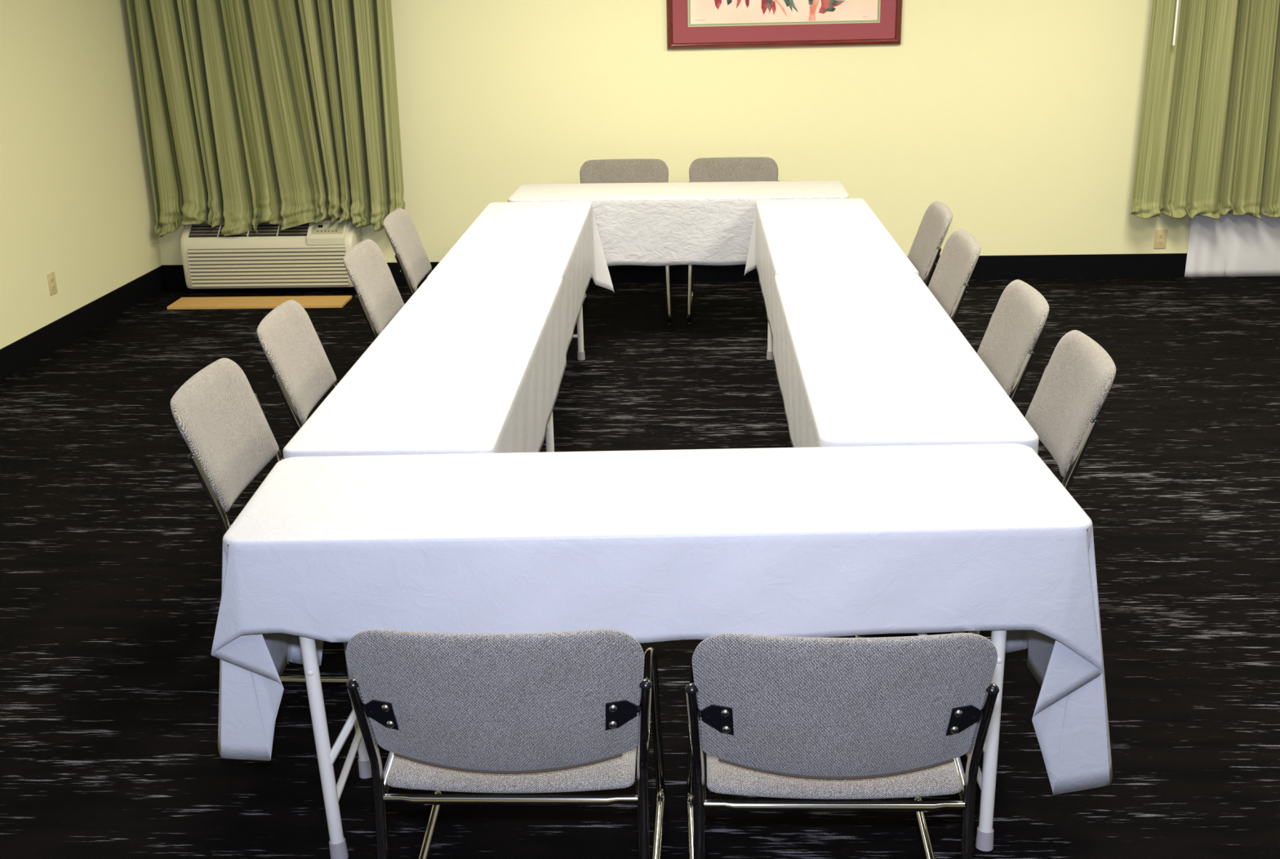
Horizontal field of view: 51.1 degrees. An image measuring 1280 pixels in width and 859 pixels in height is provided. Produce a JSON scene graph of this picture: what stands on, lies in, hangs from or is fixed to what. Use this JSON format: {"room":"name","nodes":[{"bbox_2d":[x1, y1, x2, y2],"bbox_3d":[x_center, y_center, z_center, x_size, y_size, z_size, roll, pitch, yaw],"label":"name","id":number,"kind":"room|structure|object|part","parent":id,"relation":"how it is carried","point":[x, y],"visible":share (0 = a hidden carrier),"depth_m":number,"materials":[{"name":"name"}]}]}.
{"room":"meeting room","nodes":[
{"label":"meeting room","id":0,"kind":"room"},
{"bbox_2d":[0,0,162,349],"bbox_3d":[-3.420,-0.538,3.416,0.120,2.620,9.780,0,19,4],"label":"wall","id":1,"kind":"structure","parent":0,"point":[77,204],"depth_m":7.19,"materials":[{"name":"paint"}]},
{"bbox_2d":[46,271,57,295],"bbox_3d":[-3.093,-0.769,7.045,0.009,0.116,0.072,0,19,4],"label":"wall outlet","id":2,"kind":"object","parent":1,"relation":"attached to","point":[51,276],"visible":1,"depth_m":7.04,"materials":[{"name":"beige plastic"}]},
{"bbox_2d":[0,265,166,382],"bbox_3d":[-3.331,0.634,3.811,0.012,0.145,9.764,0,19,4],"label":"baseboard","id":3,"kind":"structure","parent":1,"relation":"attached to","point":[30,348],"depth_m":7.29,"materials":[{"name":"black"}]},
{"bbox_2d":[0,275,1279,858],"bbox_3d":[0.919,0.696,3.684,9.097,0.050,10.010,0,19,2],"label":"floor","id":4,"kind":"structure","parent":0,"point":[111,538],"depth_m":4.14,"materials":[{"name":"carpet"}]},
{"bbox_2d":[166,295,351,309],"bbox_3d":[-2.264,-0.758,7.985,1.043,0.016,0.245,0,19,2],"label":"wooden board","id":5,"kind":"object","parent":4,"relation":"on","point":[313,301],"visible":1,"depth_m":7.96,"materials":[{"name":"brown wood"}]},
{"bbox_2d":[170,357,348,684],"bbox_3d":[-0.872,0.238,3.798,0.721,0.809,0.544,0,19,2],"label":"chair","id":6,"kind":"object","parent":4,"relation":"on","point":[225,428],"visible":0.48,"depth_m":3.69,"materials":[{"name":"grey fabric"}]},
{"bbox_3d":[-1.161,0.014,3.731,0.151,0.331,0.513,0,19,2],"label":"backrest","id":7,"kind":"part","parent":6,"relation":"part of","materials":[{"name":"grey fabric"}]},
{"bbox_3d":[-0.843,0.382,3.580,0.649,0.674,0.041,0,19,2],"label":"frame","id":8,"kind":"part","parent":6,"relation":"part of","materials":[{"name":"silver metal"}]},
{"bbox_3d":[-0.826,0.218,4.056,0.649,0.674,0.041,0,19,2],"label":"frame","id":9,"kind":"part","parent":6,"relation":"part of","materials":[{"name":"silver metal"}]},
{"bbox_2d":[257,299,337,431],"bbox_3d":[-0.847,0.000,4.486,0.721,0.809,0.544,-1,19,0],"label":"chair","id":10,"kind":"object","parent":4,"relation":"on","point":[287,336],"visible":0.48,"depth_m":4.39,"materials":[{"name":"grey fabric"}]},
{"bbox_3d":[-0.809,0.144,4.269,0.649,0.674,0.041,-1,19,0],"label":"frame","id":11,"kind":"part","parent":10,"relation":"part of","materials":[{"name":"silver metal"}]},
{"bbox_3d":[-0.810,-0.020,4.745,0.649,0.674,0.041,-1,19,0],"label":"frame","id":12,"kind":"part","parent":10,"relation":"part of","materials":[{"name":"silver metal"}]},
{"bbox_2d":[343,239,404,340],"bbox_3d":[-0.795,-0.346,5.488,0.721,0.809,0.544,0,19,2],"label":"chair","id":13,"kind":"object","parent":4,"relation":"on","point":[379,298],"visible":0.38,"depth_m":5.40,"materials":[{"name":"grey fabric"}]},
{"bbox_3d":[-0.766,-0.202,5.271,0.649,0.674,0.041,0,19,2],"label":"frame","id":14,"kind":"part","parent":13,"relation":"part of","materials":[{"name":"silver metal"}]},
{"bbox_2d":[382,208,431,295],"bbox_3d":[-0.784,-0.597,6.215,0.721,0.809,0.544,-1,19,0],"label":"chair","id":15,"kind":"object","parent":4,"relation":"on","point":[414,264],"visible":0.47,"depth_m":6.13,"materials":[{"name":"grey fabric"}]},
{"bbox_3d":[-0.746,-0.453,5.998,0.649,0.674,0.041,-1,19,0],"label":"frame","id":16,"kind":"part","parent":15,"relation":"part of","materials":[{"name":"silver metal"}]},
{"bbox_2d":[346,628,665,858],"bbox_3d":[-0.232,0.608,2.688,0.544,0.809,0.721,0,19,2],"label":"chair","id":17,"kind":"object","parent":4,"relation":"on","point":[562,711],"visible":1,"depth_m":2.35,"materials":[{"name":"grey fabric"}]},
{"bbox_3d":[-0.481,0.660,2.753,0.041,0.674,0.649,0,19,2],"label":"frame","id":18,"kind":"part","parent":17,"relation":"part of","materials":[{"name":"silver metal"}]},
{"bbox_3d":[-0.246,0.475,2.340,0.513,0.331,0.151,0,19,2],"label":"backrest","id":19,"kind":"part","parent":17,"relation":"part of","materials":[{"name":"grey fabric"}]},
{"bbox_3d":[-0.240,0.685,2.479,0.472,0.020,0.019,0,19,2],"label":"seat rail","id":20,"kind":"part","parent":17,"relation":"part of","materials":[{"name":"silver metal"}]},
{"bbox_3d":[-0.232,0.579,2.698,0.462,0.058,0.516,0,19,2],"label":"seat","id":21,"kind":"part","parent":17,"relation":"part of","materials":[{"name":"grey fabric"}]},
{"bbox_3d":[0.022,0.657,2.733,0.041,0.674,0.649,0,19,2],"label":"frame","id":22,"kind":"part","parent":17,"relation":"part of","materials":[{"name":"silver metal"}]},
{"bbox_2d":[545,411,554,452],"bbox_3d":[-0.580,0.087,4.324,0.500,0.742,1.830,0,19,2],"label":"folding table","id":23,"kind":"object","parent":4,"relation":"on","point":[549,439],"visible":0.04,"depth_m":5.01,"materials":[{"name":"beige laminate"}]},
{"bbox_2d":[282,275,566,458],"bbox_3d":[-0.584,-0.102,4.239,0.534,0.354,1.957,0,19,2],"label":"tablecloth","id":24,"kind":"object","parent":23,"relation":"on","point":[467,365],"visible":0.84,"depth_m":3.93,"materials":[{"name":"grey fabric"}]},
{"bbox_2d":[573,306,585,359],"bbox_3d":[-0.521,-0.511,6.056,0.500,0.742,1.700,0,19,2],"label":"folding table","id":25,"kind":"object","parent":4,"relation":"on","point":[580,335],"visible":0.09,"depth_m":6.67,"materials":[{"name":"white metal"}]},
{"bbox_2d":[426,200,614,355],"bbox_3d":[-0.482,-0.644,5.993,0.635,0.473,1.750,0,19,2],"label":"tablecloth","id":26,"kind":"object","parent":25,"relation":"on","point":[562,239],"visible":0.85,"depth_m":5.82,"materials":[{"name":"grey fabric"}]},
{"bbox_3d":[-0.304,-0.708,6.606,0.035,0.686,0.050,0,19,2],"label":"leg","id":27,"kind":"part","parent":25,"relation":"part of","materials":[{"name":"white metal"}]},
{"bbox_2d":[575,159,671,325],"bbox_3d":[-0.096,-1.065,7.535,0.544,0.809,0.721,0,19,2],"label":"chair","id":28,"kind":"object","parent":4,"relation":"on","point":[604,171],"visible":0.23,"depth_m":7.71,"materials":[{"name":"grey fabric"}]},
{"bbox_3d":[-0.347,-0.990,7.532,0.041,0.674,0.649,0,19,2],"label":"frame","id":29,"kind":"part","parent":28,"relation":"part of","materials":[{"name":"silver metal"}]},
{"bbox_3d":[-0.090,-1.384,7.727,0.513,0.331,0.151,0,19,2],"label":"backrest","id":30,"kind":"part","parent":28,"relation":"part of","materials":[{"name":"grey fabric"}]},
{"bbox_3d":[0.156,-0.993,7.513,0.041,0.674,0.649,0,19,2],"label":"frame","id":31,"kind":"part","parent":28,"relation":"part of","materials":[{"name":"silver metal"}]},
{"bbox_2d":[298,630,1006,858],"bbox_3d":[0.042,0.502,3.088,1.800,0.744,0.561,-1,19,0],"label":"folding table","id":32,"kind":"object","parent":4,"relation":"on","point":[986,779],"visible":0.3,"depth_m":2.91,"materials":[{"name":"white metal"}]},
{"bbox_3d":[-0.698,0.582,2.887,0.032,0.689,0.128,-12,22,-29],"label":"leg","id":33,"kind":"part","parent":32,"relation":"part of","materials":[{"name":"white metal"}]},
{"bbox_3d":[-0.699,0.472,3.208,0.033,0.691,0.155,-9,21,-22],"label":"leg","id":34,"kind":"part","parent":32,"relation":"part of","materials":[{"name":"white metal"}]},
{"bbox_2d":[210,443,1112,794],"bbox_3d":[0.056,0.449,3.102,1.997,0.673,0.539,-1,19,0],"label":"tablecloth","id":35,"kind":"object","parent":32,"relation":"on","point":[647,545],"visible":0.99,"depth_m":2.81,"materials":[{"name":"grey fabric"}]},
{"bbox_3d":[0.763,0.444,3.201,0.033,0.690,0.147,2,19,10],"label":"leg","id":36,"kind":"part","parent":32,"relation":"part of","materials":[{"name":"grey metal"}]},
{"bbox_3d":[0.764,0.555,2.881,0.033,0.689,0.117,4,20,13],"label":"leg","id":37,"kind":"part","parent":32,"relation":"part of","materials":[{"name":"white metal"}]},
{"bbox_2d":[687,156,779,324],"bbox_3d":[0.534,-1.073,7.520,0.544,0.809,0.721,0,19,2],"label":"chair","id":38,"kind":"object","parent":4,"relation":"on","point":[748,169],"visible":0.22,"depth_m":7.69,"materials":[{"name":"grey fabric"}]},
{"bbox_3d":[0.283,-0.997,7.518,0.041,0.674,0.649,0,19,2],"label":"frame","id":39,"kind":"part","parent":38,"relation":"part of","materials":[{"name":"silver metal"}]},
{"bbox_3d":[0.539,-1.392,7.712,0.513,0.331,0.151,0,19,2],"label":"backrest","id":40,"kind":"part","parent":38,"relation":"part of","materials":[{"name":"grey fabric"}]},
{"bbox_2d":[766,322,773,359],"bbox_3d":[0.822,-0.514,5.985,0.500,0.742,1.680,0,19,2],"label":"folding table","id":41,"kind":"object","parent":4,"relation":"on","point":[770,341],"visible":0.04,"depth_m":6.63,"materials":[{"name":"white metal"}]},
{"bbox_3d":[0.645,-0.707,6.551,0.035,0.686,0.050,0,19,2],"label":"leg","id":42,"kind":"part","parent":41,"relation":"part of","materials":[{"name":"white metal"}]},
{"bbox_2d":[743,198,918,339],"bbox_3d":[0.796,-0.688,5.915,0.602,0.388,1.728,0,19,2],"label":"tablecloth","id":43,"kind":"object","parent":41,"relation":"on","point":[842,235],"visible":0.8,"depth_m":5.74,"materials":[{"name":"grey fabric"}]},
{"bbox_2d":[684,632,999,858],"bbox_3d":[0.361,0.609,2.650,0.544,0.809,0.721,0,19,2],"label":"chair","id":44,"kind":"object","parent":4,"relation":"on","point":[774,716],"visible":1,"depth_m":2.31,"materials":[{"name":"grey fabric"}]},
{"bbox_3d":[0.112,0.661,2.716,0.041,0.674,0.649,0,19,2],"label":"frame","id":45,"kind":"part","parent":44,"relation":"part of","materials":[{"name":"silver metal"}]},
{"bbox_3d":[0.361,0.579,2.661,0.462,0.058,0.516,0,19,2],"label":"seat","id":46,"kind":"part","parent":44,"relation":"part of","materials":[{"name":"grey fabric"}]},
{"bbox_3d":[0.353,0.686,2.442,0.472,0.020,0.019,0,19,2],"label":"seat rail","id":47,"kind":"part","parent":44,"relation":"part of","materials":[{"name":"silver metal"}]},
{"bbox_3d":[0.346,0.476,2.303,0.513,0.331,0.151,0,19,2],"label":"backrest","id":48,"kind":"part","parent":44,"relation":"part of","materials":[{"name":"grey fabric"}]},
{"bbox_3d":[0.615,0.658,2.696,0.041,0.674,0.649,0,19,2],"label":"frame","id":49,"kind":"part","parent":44,"relation":"part of","materials":[{"name":"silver metal"}]},
{"bbox_2d":[826,630,979,637],"bbox_3d":[0.749,0.078,4.272,0.500,0.742,1.830,0,19,2],"label":"folding table","id":50,"kind":"object","parent":4,"relation":"on","point":[977,632],"visible":0.02,"depth_m":3.72,"materials":[{"name":"white metal"}]},
{"bbox_2d":[773,271,1039,453],"bbox_3d":[0.745,-0.133,4.203,0.547,0.323,1.910,0,19,2],"label":"tablecloth","id":51,"kind":"object","parent":50,"relation":"on","point":[861,359],"visible":0.78,"depth_m":3.89,"materials":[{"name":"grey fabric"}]},
{"bbox_3d":[0.923,0.294,3.630,0.035,0.686,0.050,0,19,2],"label":"leg","id":52,"kind":"part","parent":50,"relation":"part of","materials":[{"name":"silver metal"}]},
{"bbox_2d":[907,200,952,286],"bbox_3d":[1.037,-0.612,6.154,0.721,0.809,0.544,0,19,3],"label":"chair","id":53,"kind":"object","parent":4,"relation":"on","point":[925,250],"visible":0.34,"depth_m":6.04,"materials":[{"name":"grey fabric"}]},
{"bbox_3d":[0.990,-0.468,5.940,0.649,0.674,0.041,0,19,3],"label":"frame","id":54,"kind":"part","parent":53,"relation":"part of","materials":[{"name":"silver metal"}]},
{"bbox_2d":[928,228,981,322],"bbox_3d":[0.988,-0.381,5.485,0.721,0.809,0.544,0,19,2],"label":"chair","id":55,"kind":"object","parent":4,"relation":"on","point":[957,260],"visible":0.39,"depth_m":5.37,"materials":[{"name":"grey fabric"}]},
{"bbox_3d":[0.945,-0.236,5.271,0.649,0.674,0.041,0,19,2],"label":"frame","id":56,"kind":"part","parent":55,"relation":"part of","materials":[{"name":"silver metal"}]},
{"bbox_2d":[848,329,1115,640],"bbox_3d":[0.962,0.151,3.944,0.721,0.809,0.544,0,19,3],"label":"chair","id":57,"kind":"object","parent":4,"relation":"on","point":[1078,376],"visible":0.4,"depth_m":3.82,"materials":[{"name":"grey fabric"}]},
{"bbox_3d":[0.914,0.296,3.730,0.649,0.674,0.041,0,19,3],"label":"frame","id":58,"kind":"part","parent":57,"relation":"part of","materials":[{"name":"silver metal"}]},
{"bbox_3d":[1.242,-0.075,3.850,0.151,0.331,0.513,0,19,3],"label":"backrest","id":59,"kind":"part","parent":57,"relation":"part of","materials":[{"name":"grey fabric"}]},
{"bbox_2d":[977,279,1048,402],"bbox_3d":[0.975,-0.069,4.582,0.721,0.809,0.544,0,19,2],"label":"chair","id":60,"kind":"object","parent":4,"relation":"on","point":[1018,319],"visible":0.34,"depth_m":4.47,"materials":[{"name":"grey fabric"}]},
{"bbox_3d":[0.932,0.075,4.368,0.649,0.674,0.041,0,19,2],"label":"frame","id":61,"kind":"part","parent":60,"relation":"part of","materials":[{"name":"silver metal"}]},
{"bbox_3d":[0.208,-0.896,7.130,1.720,0.741,0.500,0,19,3],"label":"folding table","id":62,"kind":"object","parent":4,"relation":"on","visible":0},
{"bbox_2d":[507,180,848,266],"bbox_3d":[0.203,-1.091,7.063,1.747,0.349,0.534,0,19,3],"label":"tablecloth","id":63,"kind":"object","parent":62,"relation":"on","point":[677,223],"visible":0.5,"depth_m":6.83,"materials":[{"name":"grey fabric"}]},
{"bbox_2d":[135,0,1191,265],"bbox_3d":[1.235,-2.181,7.914,8.755,2.620,0.120,0,19,2],"label":"wall","id":64,"kind":"structure","parent":0,"point":[1020,117],"depth_m":7.97,"materials":[{"name":"paint"}]},
{"bbox_2d":[180,217,362,288],"bbox_3d":[-2.256,-1.080,8.216,1.060,0.404,0.263,0,19,2],"label":"air conditioner","id":65,"kind":"object","parent":64,"relation":"attached to","point":[311,255],"visible":0.81,"depth_m":8.11,"materials":[{"name":"beige plastic"}]},
{"bbox_2d":[188,222,309,237],"bbox_3d":[-2.373,-1.211,8.127,0.725,0.065,0.089,0,19,2],"label":"vent grille","id":66,"kind":"object","parent":65,"relation":"attached to","point":[264,229],"depth_m":8.11,"materials":[{"name":"grey"}]},
{"bbox_2d":[186,247,349,286],"bbox_3d":[-2.256,-0.984,8.125,0.965,0.237,0.027,0,19,2],"label":"grille","id":67,"kind":"object","parent":65,"relation":"attached to","point":[206,266],"depth_m":8.12,"materials":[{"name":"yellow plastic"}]},
{"bbox_3d":[-1.891,-1.191,8.100,0.230,0.130,0.123,0,19,2],"label":"control panel","id":68,"kind":"part","parent":65,"relation":"part of","materials":[{"name":"beige plastic"}]},
{"bbox_3d":[-1.886,-1.215,8.087,0.192,0.054,0.072,0,19,2],"label":"label plate","id":69,"kind":"part","parent":65,"relation":"part of","materials":[{"name":"beige plastic"}]},
{"bbox_2d":[163,253,1186,288],"bbox_3d":[1.256,-0.989,8.255,8.515,0.145,0.012,0,19,2],"label":"baseboard","id":70,"kind":"structure","parent":64,"relation":"attached to","point":[1170,264],"depth_m":8.21,"materials":[{"name":"black"}]},
{"bbox_2d":[666,0,902,49],"bbox_3d":[0.829,-2.677,7.678,1.362,0.932,0.030,-1,19,2],"label":"framed picture","id":71,"kind":"object","parent":64,"relation":"attached to","point":[691,24],"visible":1,"depth_m":7.79,"materials":[{"name":"brown wood"}]},
{"bbox_2d":[690,0,877,24],"bbox_3d":[0.829,-2.681,7.689,1.093,0.665,0.003,0,19,2],"label":"print","id":72,"kind":"object","parent":71,"relation":"attached to","point":[702,11],"depth_m":7.78,"materials":[{"name":"multicoloured paper"}]},
{"bbox_2d":[1153,229,1167,248],"bbox_3d":[3.162,-1.156,8.129,0.072,0.116,0.009,0,19,2],"label":"wall outlet","id":73,"kind":"object","parent":64,"relation":"attached to","point":[1160,237],"visible":1,"depth_m":8.13,"materials":[{"name":"beige plastic"}]},
{"bbox_3d":[3.547,-3.107,7.367,1.360,0.029,0.150,0,19,2],"label":"track","id":74,"kind":"object","parent":64,"relation":"attached to","visible":0},
{"bbox_2d":[1172,0,1179,46],"bbox_3d":[2.995,-2.601,7.393,0.025,0.932,0.014,0,19,2],"label":"wand","id":75,"kind":"object","parent":74,"relation":"hanging from","point":[1177,2],"visible":1,"depth_m":7.50,"materials":[{"name":"white plastic"}]},
{"bbox_2d":[1128,0,1279,218],"bbox_3d":[3.558,-2.169,7.633,1.338,1.908,0.196,0,19,2],"label":"curtain","id":76,"kind":"object","parent":74,"relation":"hanging from","point":[1209,141],"visible":1,"depth_m":7.74,"materials":[{"name":"green fabric"}]},
{"bbox_2d":[1184,213,1279,276],"bbox_3d":[3.746,-1.152,8.089,0.840,0.460,0.020,0,19,2],"label":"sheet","id":77,"kind":"object","parent":76,"relation":"hanging from","point":[1230,245],"visible":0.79,"depth_m":8.11,"materials":[{"name":"white fabric"}]},
{"bbox_3d":[-2.223,-3.069,7.590,1.590,0.029,0.150,0,19,2],"label":"track","id":78,"kind":"object","parent":64,"relation":"attached to","visible":0},
{"bbox_2d":[125,0,405,236],"bbox_3d":[-2.207,-2.092,7.821,1.563,1.957,0.230,0,19,2],"label":"curtain","id":79,"kind":"object","parent":78,"relation":"hanging from","point":[285,113],"visible":0.99,"depth_m":7.91,"materials":[{"name":"green fabric"}]}
]}

